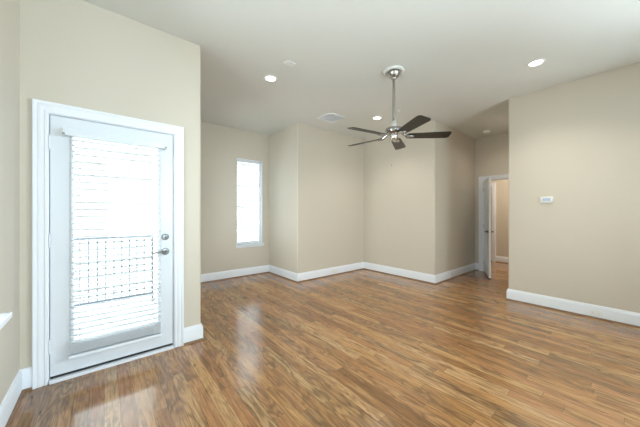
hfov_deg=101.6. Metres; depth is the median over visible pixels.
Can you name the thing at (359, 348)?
floor
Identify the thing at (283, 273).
baseboard
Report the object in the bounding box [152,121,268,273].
wall
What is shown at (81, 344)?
blind
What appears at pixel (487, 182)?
door
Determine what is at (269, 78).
recessed light
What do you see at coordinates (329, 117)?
ceiling vent
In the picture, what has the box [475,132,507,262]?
wall
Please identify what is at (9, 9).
wall
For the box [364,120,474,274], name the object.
wall
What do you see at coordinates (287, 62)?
ceiling plate
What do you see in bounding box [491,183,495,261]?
door frame
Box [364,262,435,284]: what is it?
baseboard
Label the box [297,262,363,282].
baseboard
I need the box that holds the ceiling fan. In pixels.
[348,65,451,149]
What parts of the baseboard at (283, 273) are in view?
shoe moulding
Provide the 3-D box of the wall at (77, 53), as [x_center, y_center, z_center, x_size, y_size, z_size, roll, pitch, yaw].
[-2.466,-0.215,3.216,1.255,3.050,2.340,0,0,-40]
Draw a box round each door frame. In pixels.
[32,98,183,389]
[479,174,507,270]
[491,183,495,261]
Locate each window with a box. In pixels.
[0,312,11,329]
[235,158,263,247]
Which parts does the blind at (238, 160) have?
rail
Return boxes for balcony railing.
[74,233,152,305]
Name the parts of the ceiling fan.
blade, blade, blade arm, blade, blade arm, blade, blade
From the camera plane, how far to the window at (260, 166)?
5.76 m
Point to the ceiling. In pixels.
(463, 61)
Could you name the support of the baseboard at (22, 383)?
attached to the wall at (9, 9)
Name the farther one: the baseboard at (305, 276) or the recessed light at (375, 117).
the baseboard at (305, 276)
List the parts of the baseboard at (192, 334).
shoe moulding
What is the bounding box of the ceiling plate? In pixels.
[284,60,294,66]
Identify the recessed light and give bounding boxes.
[264,75,277,81]
[372,116,381,119]
[526,58,545,67]
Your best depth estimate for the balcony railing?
3.73 m
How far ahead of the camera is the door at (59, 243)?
2.08 m
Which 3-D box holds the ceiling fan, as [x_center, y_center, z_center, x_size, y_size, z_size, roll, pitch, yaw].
[0.867,-1.315,3.191,1.266,0.849,1.259,0,0,-40]
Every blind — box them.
[62,127,166,359]
[237,159,259,243]
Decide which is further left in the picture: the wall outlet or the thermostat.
the thermostat
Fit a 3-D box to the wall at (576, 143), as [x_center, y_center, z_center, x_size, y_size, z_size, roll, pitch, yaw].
[4.501,-0.215,3.485,1.900,3.050,2.840,0,0,-40]
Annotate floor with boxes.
[10,261,639,426]
[74,300,156,339]
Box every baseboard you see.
[0,367,31,426]
[184,324,204,345]
[201,265,268,282]
[269,265,296,282]
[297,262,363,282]
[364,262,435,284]
[435,263,478,283]
[496,256,507,263]
[505,289,639,327]
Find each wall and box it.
[0,0,18,403]
[19,0,200,369]
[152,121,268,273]
[269,122,363,273]
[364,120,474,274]
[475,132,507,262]
[508,62,639,312]
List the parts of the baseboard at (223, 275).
shoe moulding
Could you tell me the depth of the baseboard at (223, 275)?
5.30 m
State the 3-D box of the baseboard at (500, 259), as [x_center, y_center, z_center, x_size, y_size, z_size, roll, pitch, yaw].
[5.289,1.228,6.400,0.033,0.165,1.690,0,0,-40]
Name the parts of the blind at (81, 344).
ladder cord, rail, ladder cord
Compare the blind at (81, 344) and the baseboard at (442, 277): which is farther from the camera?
the baseboard at (442, 277)
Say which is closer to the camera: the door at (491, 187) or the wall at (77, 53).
the wall at (77, 53)
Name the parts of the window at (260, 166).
sill, frame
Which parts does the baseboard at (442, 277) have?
shoe moulding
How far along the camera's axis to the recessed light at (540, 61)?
3.00 m
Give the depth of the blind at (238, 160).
5.54 m
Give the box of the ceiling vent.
[317,113,345,122]
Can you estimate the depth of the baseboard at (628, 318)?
3.40 m
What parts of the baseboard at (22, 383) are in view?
shoe moulding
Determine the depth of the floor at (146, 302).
3.33 m
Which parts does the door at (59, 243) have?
lever handle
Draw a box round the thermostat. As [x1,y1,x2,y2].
[540,196,552,202]
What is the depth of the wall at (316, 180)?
5.43 m
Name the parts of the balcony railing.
rail, rail, post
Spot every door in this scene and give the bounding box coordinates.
[48,115,172,378]
[483,177,493,278]
[491,187,491,260]
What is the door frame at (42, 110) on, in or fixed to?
attached to the wall at (77, 53)
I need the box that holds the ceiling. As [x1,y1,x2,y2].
[82,0,639,139]
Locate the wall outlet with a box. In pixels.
[589,309,602,316]
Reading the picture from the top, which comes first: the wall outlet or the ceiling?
the ceiling
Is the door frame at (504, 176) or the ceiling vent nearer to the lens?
the ceiling vent

